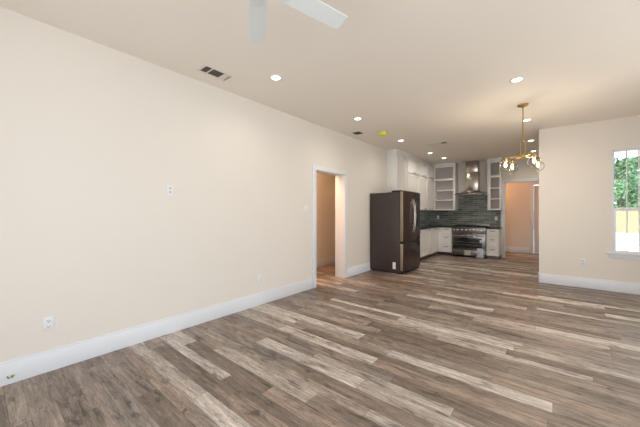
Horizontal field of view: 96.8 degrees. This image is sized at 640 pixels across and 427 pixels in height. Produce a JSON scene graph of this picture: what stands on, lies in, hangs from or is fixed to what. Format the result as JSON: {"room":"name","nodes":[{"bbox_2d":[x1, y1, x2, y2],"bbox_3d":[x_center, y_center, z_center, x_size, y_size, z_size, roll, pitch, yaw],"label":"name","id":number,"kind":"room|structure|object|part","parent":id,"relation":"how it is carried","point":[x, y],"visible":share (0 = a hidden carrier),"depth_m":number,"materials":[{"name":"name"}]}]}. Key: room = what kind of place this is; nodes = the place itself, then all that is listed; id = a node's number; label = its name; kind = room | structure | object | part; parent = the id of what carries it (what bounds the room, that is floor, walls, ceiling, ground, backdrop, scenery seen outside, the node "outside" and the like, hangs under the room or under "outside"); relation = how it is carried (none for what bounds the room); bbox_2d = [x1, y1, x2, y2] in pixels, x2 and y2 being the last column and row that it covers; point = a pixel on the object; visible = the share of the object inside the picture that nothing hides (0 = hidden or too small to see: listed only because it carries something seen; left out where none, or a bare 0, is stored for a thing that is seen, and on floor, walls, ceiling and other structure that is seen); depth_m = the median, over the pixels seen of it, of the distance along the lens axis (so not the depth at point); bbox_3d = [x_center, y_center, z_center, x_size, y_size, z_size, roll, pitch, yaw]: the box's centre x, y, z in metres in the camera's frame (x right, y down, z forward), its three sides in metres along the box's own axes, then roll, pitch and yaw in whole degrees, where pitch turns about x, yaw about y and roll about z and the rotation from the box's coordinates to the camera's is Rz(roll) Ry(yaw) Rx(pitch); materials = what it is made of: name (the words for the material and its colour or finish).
{"room":"living room","nodes":[
{"label":"living room","id":0,"kind":"room"},
{"bbox_2d":[0,7,389,362],"bbox_3d":[0.159,-0.125,5.593,0.210,2.950,11.250,0,0,39],"label":"wall","id":1,"kind":"structure","parent":0,"point":[94,136],"depth_m":2.92,"materials":[{"name":"beige paint"}]},
{"bbox_2d":[43,316,53,331],"bbox_3d":[-2.307,0.945,2.415,0.009,0.117,0.072,0,0,39],"label":"wall outlet","id":2,"kind":"object","parent":1,"relation":"attached to","point":[48,322],"visible":1,"depth_m":2.41,"materials":[{"name":"white plastic"}]},
{"bbox_2d":[167,185,173,195],"bbox_3d":[-1.678,-0.250,3.181,0.010,0.117,0.072,0,0,39],"label":"jack plate","id":3,"kind":"object","parent":1,"relation":"attached to","point":[170,188],"visible":1,"depth_m":3.18,"materials":[{"name":"white plastic"}]},
{"bbox_2d":[0,262,371,386],"bbox_3d":[-0.753,1.258,4.304,0.016,0.183,8.100,0,0,39],"label":"baseboard","id":4,"kind":"structure","parent":1,"relation":"attached to","point":[35,364],"depth_m":2.89,"materials":[{"name":"white paint"}]},
{"bbox_2d":[258,274,261,282],"bbox_3d":[-0.876,0.970,4.159,0.009,0.117,0.072,0,0,39],"label":"wall outlet","id":5,"kind":"object","parent":1,"relation":"attached to","point":[259,276],"visible":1,"depth_m":4.15,"materials":[{"name":"white plastic"}]},
{"bbox_2d":[304,205,308,211],"bbox_3d":[-0.238,-0.065,4.936,0.010,0.117,0.118,0,0,39],"label":"wall switch","id":6,"kind":"object","parent":1,"relation":"attached to","point":[306,207],"visible":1,"depth_m":4.94,"materials":[{"name":"white plastic"}]},
{"bbox_2d":[312,165,346,287],"bbox_3d":[0.129,0.250,5.557,0.248,2.201,1.095,0,0,39],"label":"door frame","id":7,"kind":"structure","parent":1,"relation":"in","point":[340,176],"depth_m":5.85,"materials":[{"name":"white paint"}]},
{"bbox_2d":[387,153,406,191],"bbox_3d":[2.058,-1.018,7.528,0.268,0.985,0.688,0,0,39],"label":"upper cabinet","id":8,"kind":"object","parent":1,"relation":"attached to","point":[396,163],"visible":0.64,"depth_m":7.30,"materials":[{"name":"white paint"}]},
{"bbox_3d":[2.154,-1.008,7.449,0.019,0.943,0.666,0,0,39],"label":"door","id":9,"kind":"part","parent":8,"relation":"part of","materials":[{"name":"white paint"}]},
{"bbox_2d":[386,149,503,166],"bbox_3d":[3.605,-1.554,7.898,2.195,0.089,3.315,0,0,39],"label":"trim","id":10,"kind":"structure","parent":8,"relation":"on","point":[398,151],"depth_m":8.32,"materials":[{"name":"white paint"}]},
{"bbox_2d":[407,157,418,192],"bbox_3d":[2.569,-0.790,8.124,0.303,1.440,0.878,0,0,39],"label":"upper cabinet","id":11,"kind":"object","parent":1,"relation":"attached to","point":[412,165],"visible":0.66,"depth_m":8.00,"materials":[{"name":"white paint"}]},
{"bbox_3d":[2.652,-1.288,8.056,0.019,0.385,0.860,0,0,39],"label":"door","id":12,"kind":"part","parent":11,"relation":"part of","materials":[{"name":"white paint"}]},
{"bbox_3d":[2.652,-0.572,8.056,0.019,0.980,0.860,0,0,39],"label":"door","id":13,"kind":"part","parent":11,"relation":"part of","materials":[{"name":"white paint"}]},
{"bbox_2d":[419,162,426,209],"bbox_3d":[3.064,-0.790,8.727,0.303,1.440,0.678,0,0,39],"label":"upper cabinet","id":14,"kind":"object","parent":1,"relation":"attached to","point":[422,167],"visible":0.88,"depth_m":8.65,"materials":[{"name":"white paint"}]},
{"bbox_3d":[3.147,-1.288,8.659,0.019,0.385,0.660,0,0,39],"label":"door","id":15,"kind":"part","parent":14,"relation":"part of","materials":[{"name":"white paint"}]},
{"bbox_3d":[3.147,-0.572,8.659,0.019,0.980,0.660,0,0,39],"label":"door","id":16,"kind":"part","parent":14,"relation":"part of","materials":[{"name":"white paint"}]},
{"bbox_2d":[420,210,429,225],"bbox_3d":[2.813,0.186,8.655,0.010,0.513,3.150,0,0,39],"label":"backsplash","id":17,"kind":"structure","parent":1,"relation":"attached to","point":[424,214],"depth_m":9.46,"materials":[{"name":"tile"}]},
{"bbox_2d":[427,165,433,209],"bbox_3d":[3.497,-0.790,9.254,0.303,1.440,0.683,0,0,39],"label":"upper cabinet","id":18,"kind":"object","parent":1,"relation":"attached to","point":[430,170],"visible":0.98,"depth_m":9.17,"materials":[{"name":"white paint"}]},
{"bbox_3d":[3.562,-1.288,9.165,0.019,0.385,0.610,0,0,39],"label":"door","id":19,"kind":"part","parent":18,"relation":"part of","materials":[{"name":"white paint"}]},
{"bbox_3d":[3.562,-0.572,9.165,0.019,0.980,0.610,0,0,39],"label":"door","id":20,"kind":"part","parent":18,"relation":"part of","materials":[{"name":"white paint"}]},
{"bbox_2d":[0,252,639,426],"bbox_3d":[2.473,1.400,4.827,7.500,0.100,13.400,0,0,39],"label":"floor","id":21,"kind":"structure","parent":0,"point":[457,340],"depth_m":2.56,"materials":[{"name":"brown wood"}]},
{"bbox_2d":[370,190,419,273],"bbox_3d":[1.822,0.432,6.723,0.893,1.835,0.994,0,0,39],"label":"refrigerator","id":22,"kind":"object","parent":21,"relation":"on","point":[394,215],"visible":1,"depth_m":6.36,"materials":[{"name":"black metal"}]},
{"bbox_3d":[1.763,0.975,6.132,0.065,0.580,0.006,0,0,39],"label":"edge trim","id":23,"kind":"part","parent":22,"relation":"part of","materials":[{"name":"metal"}]},
{"bbox_3d":[1.763,0.085,6.132,0.065,1.080,0.006,0,0,39],"label":"edge trim","id":24,"kind":"part","parent":22,"relation":"part of","materials":[{"name":"beige metal"}]},
{"bbox_3d":[1.930,0.085,6.315,0.099,1.100,0.492,0,0,39],"label":"door","id":25,"kind":"part","parent":22,"relation":"part of","materials":[{"name":"black metal"}]},
{"bbox_3d":[2.088,0.975,6.507,0.099,0.600,0.990,0,0,39],"label":"freezer drawer","id":26,"kind":"part","parent":22,"relation":"part of","materials":[{"name":"black metal"}]},
{"bbox_3d":[2.115,0.075,6.433,0.071,0.758,0.023,0,0,39],"label":"handle","id":27,"kind":"part","parent":22,"relation":"part of","materials":[{"name":"silver metal"}]},
{"bbox_3d":[2.166,0.075,6.495,0.071,0.758,0.023,0,0,39],"label":"handle","id":28,"kind":"part","parent":22,"relation":"part of","materials":[{"name":"silver metal"}]},
{"bbox_3d":[2.245,0.085,6.700,0.099,1.100,0.492,0,0,39],"label":"door","id":29,"kind":"part","parent":22,"relation":"part of","materials":[{"name":"black metal"}]},
{"bbox_2d":[420,229,430,259],"bbox_3d":[2.834,0.912,8.268,0.530,0.875,0.818,0,0,39],"label":"base cabinet","id":30,"kind":"object","parent":21,"relation":"on","point":[425,233],"visible":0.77,"depth_m":8.12,"materials":[{"name":"white paint"}]},
{"bbox_2d":[427,228,436,257],"bbox_3d":[3.278,0.912,8.809,0.530,0.875,0.578,0,0,39],"label":"base cabinet","id":31,"kind":"object","parent":21,"relation":"on","point":[433,230],"visible":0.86,"depth_m":8.67,"materials":[{"name":"white paint"}]},
{"bbox_3d":[3.451,0.863,8.668,0.019,0.751,0.560,0,0,39],"label":"door","id":32,"kind":"part","parent":31,"relation":"part of","materials":[{"name":"white paint"}]},
{"bbox_2d":[434,227,441,254],"bbox_3d":[3.755,0.912,9.356,0.573,0.875,0.867,0,0,39],"label":"base cabinet","id":33,"kind":"object","parent":21,"relation":"on","point":[439,229],"visible":0.32,"depth_m":9.07,"materials":[{"name":"white paint"}]},
{"bbox_2d":[442,227,452,255],"bbox_3d":[4.164,0.912,9.159,0.306,0.875,0.653,0,0,39],"label":"base cabinet","id":34,"kind":"object","parent":21,"relation":"on","point":[446,232],"visible":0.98,"depth_m":8.93,"materials":[{"name":"white paint"}]},
{"bbox_3d":[3.985,0.578,8.941,0.290,0.181,0.019,0,0,39],"label":"drawer","id":35,"kind":"part","parent":34,"relation":"part of","materials":[{"name":"white paint"}]},
{"bbox_3d":[3.985,0.822,8.941,0.290,0.273,0.019,0,0,39],"label":"drawer","id":36,"kind":"part","parent":34,"relation":"part of","materials":[{"name":"white paint"}]},
{"bbox_3d":[3.985,1.107,8.941,0.290,0.263,0.019,0,0,39],"label":"drawer","id":37,"kind":"part","parent":34,"relation":"part of","materials":[{"name":"white paint"}]},
{"bbox_2d":[452,224,489,258],"bbox_3d":[4.620,0.858,8.732,0.926,0.985,0.714,0,0,39],"label":"gas range","id":38,"kind":"object","parent":21,"relation":"on","point":[471,237],"visible":0.98,"depth_m":8.52,"materials":[{"name":"metal"}]},
{"bbox_2d":[464,250,470,254],"bbox_3d":[4.421,1.205,8.519,0.170,0.140,0.008,0,0,39],"label":"paper sheet","id":39,"kind":"object","parent":38,"relation":"attached to","point":[466,252],"visible":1,"depth_m":8.52,"materials":[{"name":"white paper"}]},
{"bbox_3d":[4.449,0.876,8.524,0.914,0.477,0.040,0,0,39],"label":"oven door","id":40,"kind":"part","parent":38,"relation":"part of","materials":[{"name":"metal"}]},
{"bbox_3d":[4.450,1.210,8.525,0.914,0.170,0.034,0,0,39],"label":"kick panel","id":41,"kind":"part","parent":38,"relation":"part of","materials":[{"name":"metal"}]},
{"bbox_3d":[4.450,0.535,8.526,0.924,0.180,0.052,0,0,39],"label":"control panel","id":42,"kind":"part","parent":38,"relation":"part of","materials":[{"name":"metal"}]},
{"bbox_2d":[476,248,483,257],"bbox_3d":[4.671,1.192,8.287,0.209,0.275,0.038,0,0,39],"label":"plastic bag","id":43,"kind":"object","parent":38,"relation":"attached to","point":[479,253],"visible":1,"depth_m":8.29,"materials":[{"name":"white plastic"}]},
{"bbox_2d":[486,229,501,259],"bbox_3d":[5.127,0.912,8.368,0.307,0.875,0.653,0,0,39],"label":"base cabinet","id":44,"kind":"object","parent":21,"relation":"on","point":[493,236],"visible":1,"depth_m":8.17,"materials":[{"name":"white paint"}]},
{"bbox_3d":[4.949,0.578,8.150,0.291,0.181,0.019,0,0,39],"label":"drawer","id":45,"kind":"part","parent":44,"relation":"part of","materials":[{"name":"white paint"}]},
{"bbox_3d":[4.949,0.822,8.150,0.291,0.273,0.019,0,0,39],"label":"drawer","id":46,"kind":"part","parent":44,"relation":"part of","materials":[{"name":"white paint"}]},
{"bbox_3d":[4.949,1.107,8.150,0.291,0.263,0.019,0,0,39],"label":"drawer","id":47,"kind":"part","parent":44,"relation":"part of","materials":[{"name":"white paint"}]},
{"bbox_2d":[486,227,502,228],"bbox_3d":[5.145,0.459,8.370,0.332,0.032,0.629,0,0,39],"label":"countertop","id":48,"kind":"structure","parent":44,"relation":"on","point":[488,227],"depth_m":8.31,"materials":[{"name":"stone"}]},
{"bbox_3d":[2.295,0.912,7.611,0.530,0.875,0.878,0,0,39],"label":"base cabinet","id":49,"kind":"object","parent":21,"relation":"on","visible":0},
{"bbox_2d":[420,225,451,229],"bbox_3d":[3.145,0.459,8.371,0.882,0.032,3.164,0,0,39],"label":"countertop","id":50,"kind":"structure","parent":49,"relation":"on","point":[427,226],"depth_m":8.99,"materials":[{"name":"stone"}]},
{"bbox_2d":[0,0,639,163],"bbox_3d":[2.473,-1.675,4.827,7.500,0.150,13.400,0,0,39],"label":"ceiling","id":51,"kind":"structure","parent":0,"point":[420,73],"depth_m":2.89,"materials":[{"name":"beige paint"}]},
{"bbox_2d":[197,64,232,80],"bbox_3d":[-1.198,-1.596,3.253,0.190,0.008,0.340,0,0,39],"label":"ceiling vent","id":52,"kind":"object","parent":51,"relation":"in","point":[206,69],"visible":1,"depth_m":3.24,"materials":[{"name":"white metal"}]},
{"bbox_2d":[269,74,281,80],"bbox_3d":[-0.524,-1.596,3.366,0.156,0.006,0.156,0,0,39],"label":"recessed light","id":53,"kind":"object","parent":51,"relation":"in","point":[275,77],"visible":1,"depth_m":3.36,"materials":[{"name":"white plastic"}]},
{"bbox_2d":[248,0,347,43],"bbox_3d":[-0.306,-1.407,1.524,1.130,0.385,1.189,0,0,39],"label":"ceiling fan","id":54,"kind":"object","parent":51,"relation":"hanging from","point":[316,9],"visible":1,"depth_m":1.81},
{"bbox_3d":[-0.419,-1.270,1.904,0.115,0.030,0.472,0,0,-13],"label":"blade","id":55,"kind":"part","parent":54,"relation":"part of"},
{"bbox_3d":[-0.042,-1.270,1.763,0.472,0.030,0.115,0,0,-36],"label":"blade","id":56,"kind":"part","parent":54,"relation":"part of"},
{"bbox_2d":[351,131,362,134],"bbox_3d":[0.756,-1.593,5.699,0.190,0.014,0.200,0,0,39],"label":"ceiling vent","id":57,"kind":"object","parent":51,"relation":"in","point":[356,132],"visible":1,"depth_m":5.66,"materials":[{"name":"white metal"}]},
{"bbox_2d":[378,131,386,135],"bbox_3d":[1.246,-1.565,5.665,0.176,0.067,0.175,0,0,39],"label":"smoke detector","id":58,"kind":"object","parent":51,"relation":"attached to","point":[382,133],"visible":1,"depth_m":5.61,"materials":[{"name":"yellow plastic"}]},
{"bbox_2d":[426,142,447,145],"bbox_3d":[2.718,-1.596,6.592,0.440,0.008,0.160,0,0,39],"label":"ceiling vent","id":59,"kind":"object","parent":51,"relation":"in","point":[439,142],"visible":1,"depth_m":6.56,"materials":[{"name":"white metal"}]},
{"bbox_2d":[509,76,524,82],"bbox_3d":[2.370,-1.596,3.417,0.156,0.006,0.156,0,0,39],"label":"recessed light","id":60,"kind":"object","parent":51,"relation":"in","point":[516,79],"visible":1,"depth_m":3.41,"materials":[{"name":"white plastic"}]},
{"bbox_2d":[499,103,544,172],"bbox_3d":[3.000,-1.109,4.234,0.539,0.979,0.634,0,0,39],"label":"chandelier","id":61,"kind":"object","parent":51,"relation":"hanging from","point":[522,105],"visible":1,"depth_m":4.21,"materials":[{"name":"gold metal"}]},
{"bbox_3d":[3.007,-1.315,4.207,0.015,0.530,0.015,0,0,39],"label":"rod","id":62,"kind":"part","parent":61,"relation":"part of","materials":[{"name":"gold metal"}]},
{"bbox_2d":[316,173,334,259],"bbox_3d":[-0.354,-0.125,6.758,0.120,2.950,6.000,0,0,39],"label":"wall","id":63,"kind":"structure","parent":0,"point":[325,184],"depth_m":7.27,"materials":[{"name":"beige paint"}]},
{"bbox_2d":[316,256,334,267],"bbox_3d":[-0.301,1.258,6.715,0.016,0.183,6.000,0,0,39],"label":"baseboard","id":64,"kind":"structure","parent":63,"relation":"attached to","point":[331,260],"depth_m":7.24,"materials":[{"name":"white paint"}]},
{"bbox_2d":[458,155,538,195],"bbox_3d":[5.241,-0.125,8.777,4.030,2.950,0.120,0,0,39],"label":"wall","id":65,"kind":"structure","parent":0,"point":[524,171],"depth_m":8.42,"materials":[{"name":"beige paint"}]},
{"bbox_2d":[434,165,457,209],"bbox_3d":[4.154,-0.790,9.377,0.663,1.440,0.328,0,0,39],"label":"upper cabinet","id":66,"kind":"object","parent":65,"relation":"attached to","point":[445,177],"visible":1,"depth_m":9.45,"materials":[{"name":"white paint"}]},
{"bbox_3d":[4.254,-0.790,9.500,0.627,1.400,0.009,0,0,39],"label":"panel","id":67,"kind":"part","parent":66,"relation":"part of","materials":[{"name":"paint"}]},
{"bbox_2d":[430,195,500,226],"bbox_3d":[4.623,-0.056,9.200,2.093,0.998,0.010,0,0,39],"label":"backsplash","id":68,"kind":"structure","parent":65,"relation":"attached to","point":[472,209],"depth_m":9.09,"materials":[{"name":"tile"}]},
{"bbox_2d":[455,160,486,194],"bbox_3d":[4.694,-1.073,8.804,0.860,1.052,0.508,0,0,39],"label":"range hood","id":69,"kind":"object","parent":65,"relation":"attached to","point":[472,175],"visible":0.99,"depth_m":8.76,"materials":[{"name":"silver metal"}]},
{"bbox_2d":[487,161,501,209],"bbox_3d":[5.231,-0.790,8.493,0.345,1.440,0.328,0,0,39],"label":"upper cabinet","id":70,"kind":"object","parent":65,"relation":"attached to","point":[494,174],"visible":1,"depth_m":8.47,"materials":[{"name":"white paint"}]},
{"bbox_3d":[5.332,-0.790,8.616,0.309,1.400,0.009,0,0,39],"label":"panel","id":71,"kind":"part","parent":70,"relation":"part of","materials":[{"name":"paint"}]},
{"bbox_2d":[501,178,538,257],"bbox_3d":[5.907,0.188,8.231,1.117,2.324,0.158,0,0,39],"label":"door frame","id":72,"kind":"structure","parent":65,"relation":"in","point":[503,211],"depth_m":8.48,"materials":[{"name":"white paint"}]},
{"bbox_2d":[506,181,538,252],"bbox_3d":[6.841,-0.125,9.599,3.600,2.950,0.120,0,0,39],"label":"wall","id":73,"kind":"structure","parent":0,"point":[517,194],"depth_m":9.62,"materials":[{"name":"beige paint"}]},
{"bbox_2d":[506,246,528,252],"bbox_3d":[6.171,1.258,10.060,1.980,0.183,0.016,0,0,39],"label":"baseboard","id":74,"kind":"structure","parent":73,"relation":"attached to","point":[508,248],"depth_m":9.62,"materials":[{"name":"white paint"}]},
{"bbox_2d":[530,182,538,253],"bbox_3d":[7.396,0.175,9.093,1.100,2.350,0.078,0,0,39],"label":"trim","id":75,"kind":"structure","parent":73,"relation":"attached to","point":[532,184],"depth_m":9.36,"materials":[{"name":"white paint"}]},
{"bbox_2d":[534,185,538,252],"bbox_3d":[7.386,0.225,9.082,0.870,2.230,0.108,0,0,39],"label":"door","id":76,"kind":"structure","parent":73,"relation":"in","point":[536,187],"depth_m":9.33,"materials":[{"name":"paint"}]},
{"bbox_2d":[539,115,639,283],"bbox_3d":[5.354,-0.125,4.681,2.760,2.950,0.150,0,0,39],"label":"wall","id":77,"kind":"structure","parent":0,"point":[575,180],"depth_m":5.11,"materials":[{"name":"beige paint"}]},
{"bbox_2d":[580,258,585,264],"bbox_3d":[4.719,0.885,5.098,0.072,0.117,0.009,0,0,39],"label":"wall outlet","id":78,"kind":"object","parent":77,"relation":"attached to","point":[582,261],"visible":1,"depth_m":5.10,"materials":[{"name":"white plastic"}]},
{"bbox_2d":[538,272,639,294],"bbox_3d":[5.290,1.258,4.734,2.626,0.183,0.182,0,0,39],"label":"baseboard","id":79,"kind":"structure","parent":77,"relation":"attached to","point":[599,284],"depth_m":5.03,"materials":[{"name":"white paint"}]},
{"bbox_2d":[606,147,639,259],"bbox_3d":[5.313,-0.152,4.679,0.860,1.855,0.205,0,0,39],"label":"window","id":80,"kind":"structure","parent":77,"relation":"in","point":[615,253],"depth_m":4.79,"materials":[{"name":"white paint"}]},
{"bbox_3d":[5.270,0.694,4.626,0.860,0.032,0.067,0,0,39],"label":"sill","id":81,"kind":"part","parent":80,"relation":"part of","materials":[{"name":"white paint"}]},
{"bbox_3d":[5.320,-0.551,4.687,0.696,1.032,0.025,0,0,39],"label":"sash","id":82,"kind":"part","parent":80,"relation":"part of","materials":[{"name":"clear glass"}]},
{"bbox_3d":[5.301,0.296,4.664,0.696,0.762,0.029,0,0,39],"label":"sash","id":83,"kind":"part","parent":80,"relation":"part of","materials":[{"name":"white paint"}]},
{"label":"outside","id":84,"kind":"structure","parent":0,"visible":0},
{"bbox_2d":[616,233,638,251],"bbox_3d":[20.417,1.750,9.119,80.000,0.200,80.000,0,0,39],"label":"ground","id":85,"kind":"structure","parent":84,"point":[633,238],"depth_m":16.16,"materials":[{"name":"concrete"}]},
{"bbox_2d":[614,156,637,210],"bbox_3d":[27.354,-2.869,26.213,4.436,9.052,3.713,0,0,39],"label":"tree","id":86,"kind":"object","parent":85,"relation":"on","point":[619,186],"visible":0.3,"depth_m":25.46,"materials":[{"name":"green plant"}]},
{"bbox_2d":[614,158,638,210],"bbox_3d":[34.484,-2.298,32.075,5.216,7.912,5.039,0,0,29],"label":"tree","id":87,"kind":"object","parent":85,"relation":"on","point":[631,173],"visible":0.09,"depth_m":31.78,"materials":[{"name":"green plant"}]},
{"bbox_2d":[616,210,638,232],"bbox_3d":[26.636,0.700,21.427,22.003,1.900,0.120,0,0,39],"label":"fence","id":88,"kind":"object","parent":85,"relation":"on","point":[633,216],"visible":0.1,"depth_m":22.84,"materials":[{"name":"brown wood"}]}
]}

